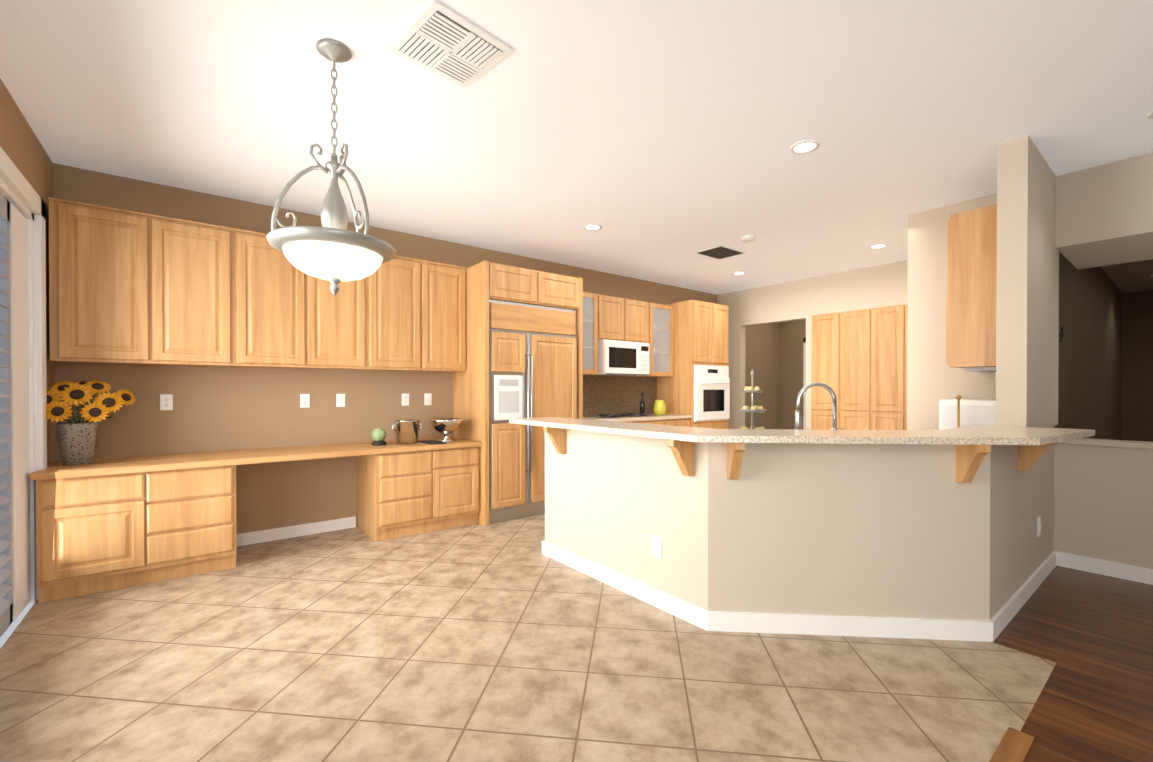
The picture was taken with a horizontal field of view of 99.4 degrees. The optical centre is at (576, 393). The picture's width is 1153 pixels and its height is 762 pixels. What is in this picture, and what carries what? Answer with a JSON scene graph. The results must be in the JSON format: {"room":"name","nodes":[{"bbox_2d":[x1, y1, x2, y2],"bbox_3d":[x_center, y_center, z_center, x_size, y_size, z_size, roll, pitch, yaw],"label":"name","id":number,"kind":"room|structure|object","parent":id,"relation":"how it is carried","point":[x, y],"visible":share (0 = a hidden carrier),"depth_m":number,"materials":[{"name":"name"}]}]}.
{"room":"kitchen","nodes":[
{"label":"kitchen","id":0,"kind":"room"},
{"bbox_2d":[0,78,54,464],"bbox_3d":[-1.041,-0.140,0.054,0.120,2.730,8.000,0,0,-38],"label":"wall","id":1,"kind":"structure","parent":0,"point":[21,146],"depth_m":2.84,"materials":[{"name":"beige paint"}]},
{"bbox_2d":[0,193,30,637],"bbox_3d":[-2.437,0.104,1.871,0.062,2.180,2.340,0,0,-38],"label":"sliding glass door","id":2,"kind":"structure","parent":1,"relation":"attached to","point":[15,576],"depth_m":2.57,"materials":[{"name":"white"}]},
{"bbox_2d":[0,147,46,603],"bbox_3d":[-2.470,0.038,1.921,0.130,2.350,2.500,0,0,-38],"label":"trim","id":3,"kind":"structure","parent":1,"relation":"attached to","point":[19,193],"depth_m":2.84,"materials":[{"name":"white wood"}]},
{"bbox_2d":[53,163,777,533],"bbox_3d":[0.392,-0.179,6.333,10.120,2.730,0.120,0,0,-38],"label":"wall","id":4,"kind":"structure","parent":0,"point":[229,407],"depth_m":4.03,"materials":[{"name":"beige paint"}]},
{"bbox_2d":[48,197,151,364],"bbox_3d":[-3.150,-0.706,3.269,0.470,1.002,0.328,0,0,-38],"label":"upper cabinet","id":5,"kind":"object","parent":4,"relation":"attached to","point":[127,287],"depth_m":3.14,"materials":[{"name":"brown wood"}]},
{"bbox_2d":[160,394,172,409],"bbox_3d":[-3.008,0.063,3.588,0.072,0.116,0.008,0,0,-38],"label":"outlet","id":6,"kind":"object","parent":4,"relation":"attached to","point":[166,401],"visible":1,"depth_m":3.59,"materials":[{"name":"white plastic"}]},
{"bbox_2d":[152,214,235,366],"bbox_3d":[-2.784,-0.708,3.556,0.460,1.002,0.328,0,0,-38],"label":"upper cabinet","id":7,"kind":"object","parent":4,"relation":"attached to","point":[194,263],"depth_m":3.43,"materials":[{"name":"brown wood"}]},
{"bbox_2d":[236,229,307,368],"bbox_3d":[-2.418,-0.709,3.842,0.470,1.002,0.328,0,0,-38],"label":"upper cabinet","id":8,"kind":"object","parent":4,"relation":"attached to","point":[272,293],"depth_m":3.70,"materials":[{"name":"brown wood"}]},
{"bbox_2d":[300,394,309,407],"bbox_3d":[-2.300,0.060,4.143,0.072,0.116,0.008,0,0,-38],"label":"outlet","id":9,"kind":"object","parent":4,"relation":"attached to","point":[304,400],"visible":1,"depth_m":4.14,"materials":[{"name":"white plastic"}]},
{"bbox_2d":[308,275,371,369],"bbox_3d":[-2.051,-0.711,4.129,0.461,1.002,0.328,0,0,-38],"label":"upper cabinet","id":10,"kind":"object","parent":4,"relation":"attached to","point":[339,325],"depth_m":4.01,"materials":[{"name":"brown wood"}]},
{"bbox_2d":[336,394,344,406],"bbox_3d":[-2.078,0.059,4.314,0.072,0.116,0.012,0,0,-38],"label":"outlet","id":11,"kind":"object","parent":4,"relation":"attached to","point":[340,400],"visible":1,"depth_m":4.31,"materials":[{"name":"white plastic"}]},
{"bbox_2d":[368,255,423,371],"bbox_3d":[-1.687,-0.713,4.415,0.465,1.002,0.328,0,0,-38],"label":"upper cabinet","id":12,"kind":"object","parent":4,"relation":"attached to","point":[396,288],"depth_m":4.30,"materials":[{"name":"brown wood"}]},
{"bbox_2d":[402,394,408,405],"bbox_3d":[-1.630,0.056,4.668,0.072,0.116,0.008,0,0,-38],"label":"outlet","id":13,"kind":"object","parent":4,"relation":"attached to","point":[405,399],"visible":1,"depth_m":4.66,"materials":[{"name":"white plastic"}]},
{"bbox_2d":[424,393,431,404],"bbox_3d":[-1.456,0.056,4.801,0.072,0.116,0.012,0,0,-38],"label":"outlet","id":14,"kind":"object","parent":4,"relation":"attached to","point":[427,398],"visible":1,"depth_m":4.80,"materials":[{"name":"white plastic"}]},
{"bbox_2d":[424,260,465,371],"bbox_3d":[-1.330,-0.715,4.695,0.442,1.002,0.328,0,0,-38],"label":"upper cabinet","id":15,"kind":"object","parent":4,"relation":"attached to","point":[444,284],"depth_m":4.57,"materials":[{"name":"brown wood"}]},
{"bbox_2d":[583,292,598,374],"bbox_3d":[-0.054,-0.695,5.694,0.530,0.950,0.328,0,0,-38],"label":"upper cabinet","id":16,"kind":"object","parent":4,"relation":"attached to","point":[590,300],"depth_m":5.70,"materials":[{"name":"brown wood"}]},
{"bbox_2d":[599,294,626,340],"bbox_3d":[0.323,-0.697,5.989,0.428,0.950,0.328,0,0,-38],"label":"upper cabinet","id":17,"kind":"object","parent":4,"relation":"attached to","point":[606,317],"depth_m":5.87,"materials":[{"name":"brown wood"}]},
{"bbox_2d":[594,339,648,375],"bbox_3d":[0.509,-0.433,6.092,0.770,0.411,0.398,0,0,-38],"label":"microwave","id":18,"kind":"object","parent":17,"relation":"attached to","point":[621,358],"visible":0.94,"depth_m":5.89,"materials":[{"name":"white"}]},
{"bbox_2d":[627,299,650,375],"bbox_3d":[0.661,-0.699,6.254,0.430,0.950,0.328,0,0,-38],"label":"upper cabinet","id":19,"kind":"object","parent":4,"relation":"attached to","point":[638,312],"depth_m":6.15,"materials":[{"name":"brown wood"}]},
{"bbox_2d":[631,303,673,376],"bbox_3d":[1.018,-0.700,6.534,0.478,0.950,0.328,0,0,-38],"label":"upper cabinet","id":20,"kind":"object","parent":4,"relation":"attached to","point":[662,316],"depth_m":6.51,"materials":[{"name":"brown wood"}]},
{"bbox_2d":[0,514,1055,761],"bbox_3d":[0.697,1.227,3.780,7.200,0.050,4.290,0,0,-38],"label":"floor","id":21,"kind":"structure","parent":0,"point":[508,640],"depth_m":2.11,"materials":[{"name":"beige tile"}]},
{"bbox_2d":[36,473,149,602],"bbox_3d":[-3.069,0.846,3.158,0.468,0.720,0.618,0,0,-38],"label":"base cabinet","id":22,"kind":"object","parent":21,"relation":"on","point":[108,524],"depth_m":2.92,"materials":[{"name":"brown wood"}]},
{"bbox_2d":[30,437,481,480],"bbox_3d":[-2.159,0.462,3.852,2.796,0.040,0.644,0,0,-38],"label":"countertop","id":23,"kind":"structure","parent":22,"relation":"on","point":[101,467],"depth_m":3.44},
{"bbox_2d":[46,380,135,464],"bbox_3d":[-3.138,0.178,3.130,0.470,0.532,0.301,0,0,-38],"label":"sunflower vase","id":24,"kind":"object","parent":23,"relation":"on","point":[77,441],"visible":0.94,"depth_m":3.05,"materials":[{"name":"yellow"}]},
{"bbox_2d":[371,428,386,444],"bbox_3d":[-1.698,0.364,4.204,0.122,0.147,0.124,0,0,-38],"label":"decor","id":25,"kind":"object","parent":23,"relation":"on","point":[378,435],"visible":1,"depth_m":4.16,"materials":[{"name":"green plastic"}]},
{"bbox_2d":[392,419,421,444],"bbox_3d":[-1.482,0.334,4.285,0.260,0.205,0.210,0,0,-38],"label":"ice bucket","id":26,"kind":"object","parent":23,"relation":"on","point":[406,432],"visible":1,"depth_m":4.21,"materials":[{"name":"silver metal"}]},
{"bbox_2d":[418,440,444,444],"bbox_3d":[-1.300,0.433,4.377,0.140,0.006,0.320,0,0,-38],"label":"desk tray","id":27,"kind":"object","parent":23,"relation":"on","point":[430,442],"visible":0.86,"depth_m":4.32,"materials":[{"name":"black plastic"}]},
{"bbox_2d":[428,418,463,441],"bbox_3d":[-1.194,0.333,4.485,0.320,0.205,0.320,0,0,-38],"label":"pedestal bowl","id":28,"kind":"object","parent":23,"relation":"on","point":[445,427],"visible":0.98,"depth_m":4.40,"materials":[{"name":"silver metal"}]},
{"bbox_2d":[150,465,235,582],"bbox_3d":[-2.709,0.844,3.441,0.448,0.720,0.618,0,0,-38],"label":"base cabinet","id":29,"kind":"object","parent":21,"relation":"on","point":[192,510],"depth_m":3.20,"materials":[{"name":"brown wood"}]},
{"bbox_2d":[234,453,381,544],"bbox_3d":[-2.151,0.841,3.878,0.970,0.720,0.618,0,0,-38],"label":"base cabinet","id":30,"kind":"object","parent":21,"relation":"on","point":[369,469],"depth_m":4.06,"materials":[{"name":"brown wood"}]},
{"bbox_2d":[382,449,433,540],"bbox_3d":[-1.598,0.839,4.311,0.435,0.720,0.618,0,0,-38],"label":"base cabinet","id":31,"kind":"object","parent":21,"relation":"on","point":[407,478],"depth_m":4.08,"materials":[{"name":"brown wood"}]},
{"bbox_2d":[434,445,481,530],"bbox_3d":[-1.247,0.837,4.585,0.455,0.720,0.618,0,0,-38],"label":"base cabinet","id":32,"kind":"object","parent":21,"relation":"on","point":[456,471],"depth_m":4.35,"materials":[{"name":"brown wood"}]},
{"bbox_2d":[453,260,582,525],"bbox_3d":[-0.587,-0.006,5.029,1.130,2.400,0.724,0,0,-38],"label":"fridge","id":33,"kind":"object","parent":21,"relation":"on","point":[524,342],"visible":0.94,"depth_m":4.66,"materials":[{"name":"brown wood"}]},
{"bbox_2d":[583,376,691,426],"bbox_3d":[0.566,0.483,5.993,1.866,1.410,0.633,0,0,-38],"label":"countertop","id":34,"kind":"structure","parent":21,"relation":"on","point":[612,398],"depth_m":6.24,"materials":[{"name":"brown stone"}]},
{"bbox_2d":[640,392,644,413],"bbox_3d":[0.856,0.129,6.343,0.068,0.290,0.070,0,0,-38],"label":"oil bottle","id":35,"kind":"object","parent":34,"relation":"on","point":[642,406],"visible":0.81,"depth_m":6.32,"materials":[{"name":"black glass"}]},
{"bbox_2d":[653,400,665,414],"bbox_3d":[1.089,0.173,6.322,0.205,0.201,0.164,0,0,-38],"label":"vase","id":36,"kind":"object","parent":34,"relation":"on","point":[659,408],"visible":0.98,"depth_m":6.25,"materials":[{"name":"yellow ceramic"}]},
{"bbox_2d":[657,300,729,428],"bbox_3d":[1.636,-0.017,6.764,0.770,2.400,0.734,0,0,-38],"label":"tall cabinet","id":37,"kind":"object","parent":21,"relation":"on","point":[696,386],"visible":0.67,"depth_m":6.48,"materials":[{"name":"brown wood"}]},
{"bbox_2d":[811,312,838,429],"bbox_3d":[3.228,0.076,6.343,0.040,2.220,0.365,0,0,-38],"label":"tall cabinet","id":38,"kind":"object","parent":21,"relation":"on","point":[825,327],"depth_m":6.33,"materials":[{"name":"brown wood"}]},
{"bbox_2d":[839,308,870,429],"bbox_3d":[3.452,0.078,6.058,0.040,2.220,0.360,0,0,-38],"label":"tall cabinet","id":39,"kind":"object","parent":21,"relation":"on","point":[859,362],"depth_m":6.04,"materials":[{"name":"brown wood"}]},
{"bbox_2d":[871,304,906,429],"bbox_3d":[3.674,0.080,5.774,0.040,2.220,0.360,0,0,-38],"label":"tall cabinet","id":40,"kind":"object","parent":21,"relation":"on","point":[888,323],"depth_m":5.74,"materials":[{"name":"brown wood"}]},
{"bbox_3d":[1.616,0.748,3.641,2.616,0.910,2.198,0,0,-38],"label":"countertop","id":41,"kind":"structure","parent":21,"relation":"on","visible":0},
{"bbox_2d":[738,370,766,428],"bbox_3d":[1.053,0.075,2.928,0.210,0.440,0.210,0,0,-38],"label":"tiered stand","id":42,"kind":"object","parent":41,"relation":"on","point":[751,389],"visible":0.71,"depth_m":2.91,"materials":[{"name":"grey metal"}]},
{"bbox_2d":[794,382,843,429],"bbox_3d":[1.389,0.116,2.775,0.201,0.361,0.230,0,0,-38],"label":"faucet","id":43,"kind":"object","parent":41,"relation":"on","point":[797,422],"visible":0.62,"depth_m":2.78,"materials":[{"name":"silver metal"}]},
{"bbox_2d":[956,395,960,427],"bbox_3d":[2.699,0.149,3.455,0.088,0.285,0.090,0,0,-38],"label":"brass post","id":44,"kind":"object","parent":41,"relation":"on","point":[958,397],"visible":0.67,"depth_m":3.45,"materials":[{"name":"brown metal"}]},
{"bbox_2d":[939,399,995,429],"bbox_3d":[2.963,0.167,3.618,0.342,0.248,0.390,0,0,-38],"label":"appliance","id":45,"kind":"object","parent":41,"relation":"on","point":[977,411],"visible":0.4,"depth_m":3.53,"materials":[{"name":"white"}]},
{"bbox_2d":[0,0,1152,294],"bbox_3d":[3.724,-1.579,3.854,12.320,0.100,8.120,0,0,-38],"label":"ceiling","id":46,"kind":"structure","parent":0,"point":[656,140],"depth_m":2.65,"materials":[{"name":"white paint"}]},
{"bbox_2d":[266,39,395,295],"bbox_3d":[-1.069,-0.975,2.161,0.512,1.083,0.512,0,0,-38],"label":"pendant light","id":47,"kind":"object","parent":46,"relation":"hanging from","point":[334,251],"visible":1,"depth_m":2.08,"materials":[{"name":"grey metal"}]},
{"bbox_2d":[389,0,511,87],"bbox_3d":[-0.551,-1.506,2.144,0.380,0.020,0.380,0,0,44],"label":"ceiling vent","id":48,"kind":"object","parent":46,"relation":"in","point":[441,40],"visible":1,"depth_m":2.11,"materials":[{"name":"white metal"}]},
{"bbox_2d":[583,224,601,230],"bbox_3d":[0.148,-1.528,4.495,0.170,0.006,0.170,0,0,-38],"label":"recessed light","id":49,"kind":"object","parent":46,"relation":"in","point":[592,227],"visible":1,"depth_m":4.50,"materials":[{"name":"white"}]},
{"bbox_2d":[695,245,744,259],"bbox_3d":[1.567,-1.531,5.327,0.440,0.010,0.340,0,0,-38],"label":"ceiling vent","id":50,"kind":"object","parent":46,"relation":"in","point":[720,252],"visible":0.98,"depth_m":5.30,"materials":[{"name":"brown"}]},
{"bbox_2d":[732,272,745,274],"bbox_3d":[2.079,-1.539,6.262,0.170,0.006,0.170,0,0,-38],"label":"recessed light","id":51,"kind":"object","parent":46,"relation":"in","point":[738,273],"visible":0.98,"depth_m":6.26,"materials":[{"name":"white"}]},
{"bbox_2d":[741,235,754,241],"bbox_3d":[1.678,-1.514,4.780,0.130,0.037,0.130,0,0,-38],"label":"smoke detector","id":52,"kind":"object","parent":46,"relation":"attached to","point":[747,238],"visible":1,"depth_m":4.75,"materials":[{"name":"white plastic"}]},
{"bbox_2d":[790,140,819,153],"bbox_3d":[1.407,-1.518,3.018,0.170,0.006,0.170,0,0,-38],"label":"recessed light","id":53,"kind":"object","parent":46,"relation":"in","point":[804,147],"visible":1,"depth_m":3.01,"materials":[{"name":"white"}]},
{"bbox_2d":[869,244,887,248],"bbox_3d":[3.140,-1.531,5.086,0.170,0.006,0.170,0,0,-38],"label":"recessed light","id":54,"kind":"object","parent":46,"relation":"in","point":[877,246],"visible":0.96,"depth_m":5.09,"materials":[{"name":"white"}]},
{"bbox_2d":[1147,111,1152,118],"bbox_3d":[3.174,-1.516,2.611,0.170,0.006,0.170,0,0,-38],"label":"recessed light","id":55,"kind":"object","parent":46,"relation":"in","point":[1150,115],"visible":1,"depth_m":2.66,"materials":[{"name":"white"}]},
{"bbox_2d":[778,319,805,428],"bbox_3d":[4.829,-0.188,7.821,0.700,2.730,3.250,0,0,-38],"label":"wall","id":56,"kind":"structure","parent":0,"point":[791,335],"depth_m":8.62,"materials":[{"name":"brown paint"}]},
{"bbox_2d":[803,338,805,428],"bbox_3d":[4.203,0.110,8.037,0.020,2.130,0.960,0,0,-38],"label":"door frame","id":57,"kind":"structure","parent":56,"relation":"attached to","point":[804,379],"depth_m":8.39,"materials":[{"name":"white wood"}]},
{"bbox_2d":[545,426,1053,620],"bbox_3d":[1.564,0.715,3.561,2.700,0.977,2.400,0,0,-38],"label":"wall","id":58,"kind":"structure","parent":0,"point":[897,530],"depth_m":2.48,"materials":[{"name":"beige paint"}]},
{"bbox_2d":[652,535,661,557],"bbox_3d":[0.454,0.868,2.781,0.008,0.116,0.072,0,0,-38],"label":"outlet","id":59,"kind":"object","parent":58,"relation":"attached to","point":[656,546],"visible":1,"depth_m":2.77,"materials":[{"name":"white plastic"}]},
{"bbox_2d":[236,516,1152,641],"bbox_3d":[1.840,1.163,2.319,7.200,0.095,8.000,0,0,-38],"label":"baseboard","id":60,"kind":"structure","parent":58,"relation":"attached to","point":[991,630],"depth_m":2.56,"materials":[{"name":"white"}]},
{"bbox_2d":[509,417,1094,482],"bbox_3d":[1.159,0.311,3.190,1.988,0.234,2.880,0,0,-38],"label":"countertop","id":61,"kind":"structure","parent":58,"relation":"on","point":[973,443],"depth_m":2.45,"materials":[{"name":"stone"}]},
{"bbox_2d":[1037,517,1040,536],"bbox_3d":[2.939,0.846,3.104,0.072,0.116,0.012,0,0,-38],"label":"outlet","id":62,"kind":"object","parent":58,"relation":"attached to","point":[1038,526],"visible":0.98,"depth_m":3.09,"materials":[{"name":"white plastic"}]},
{"bbox_2d":[717,260,907,429],"bbox_3d":[3.220,-0.180,6.485,0.120,2.730,3.130,0,0,-38],"label":"wall","id":63,"kind":"structure","parent":0,"point":[882,285],"depth_m":6.56,"materials":[{"name":"beige paint"}]},
{"bbox_2d":[989,727,1033,761],"bbox_3d":[0.389,1.217,0.807,3.050,0.007,0.068,0,0,-38],"label":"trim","id":64,"kind":"structure","parent":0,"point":[1014,745],"depth_m":1.67,"materials":[{"name":"brown wood"}]},
{"bbox_2d":[907,193,1121,439],"bbox_3d":[5.625,-0.176,5.872,6.450,2.730,0.800,0,0,-38],"label":"wall","id":65,"kind":"structure","parent":0,"point":[1090,361],"depth_m":4.20,"materials":[{"name":"brown paint"}]},
{"bbox_2d":[1059,327,1065,341],"bbox_3d":[3.857,-0.465,3.918,0.060,0.132,0.090,0,0,-38],"label":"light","id":66,"kind":"object","parent":65,"relation":"attached to","point":[1062,331],"visible":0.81,"depth_m":3.89,"materials":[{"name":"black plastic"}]},
{"bbox_2d":[996,135,1058,427],"bbox_3d":[3.025,-0.650,3.261,1.040,1.750,0.140,0,0,-38],"label":"wall","id":67,"kind":"structure","parent":0,"point":[1027,323],"depth_m":2.97,"materials":[{"name":"beige paint"}]},
{"bbox_2d":[946,204,996,371],"bbox_3d":[2.966,-0.709,3.521,0.628,1.095,0.338,0,0,-38],"label":"upper cabinet","id":68,"kind":"object","parent":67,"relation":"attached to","point":[971,287],"visible":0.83,"depth_m":3.35,"materials":[{"name":"brown wood"}]},
{"bbox_2d":[992,565,1152,761],"bbox_3d":[5.060,1.236,2.263,12.200,0.050,3.940,0,0,-38],"label":"floor","id":69,"kind":"structure","parent":0,"point":[1090,634],"depth_m":2.20,"materials":[{"name":"brown wood"}]},
{"bbox_2d":[1054,438,1152,568],"bbox_3d":[4.640,0.768,1.937,0.200,0.890,3.950,0,0,-38],"label":"wall","id":70,"kind":"structure","parent":0,"point":[1103,499],"depth_m":3.25,"materials":[{"name":"beige paint"}]},
{"bbox_2d":[1056,152,1152,268],"bbox_3d":[4.978,-1.268,2.190,1.000,0.500,3.950,0,0,-38],"label":"wall","id":71,"kind":"structure","parent":0,"point":[1104,214],"depth_m":3.29,"materials":[{"name":"beige paint"}]},
{"bbox_2d":[1121,290,1152,441],"bbox_3d":[9.706,-0.177,5.989,0.120,2.730,4.090,0,0,-38],"label":"wall","id":72,"kind":"structure","parent":0,"point":[1137,372],"depth_m":7.42,"materials":[{"name":"brown paint"}]}
]}

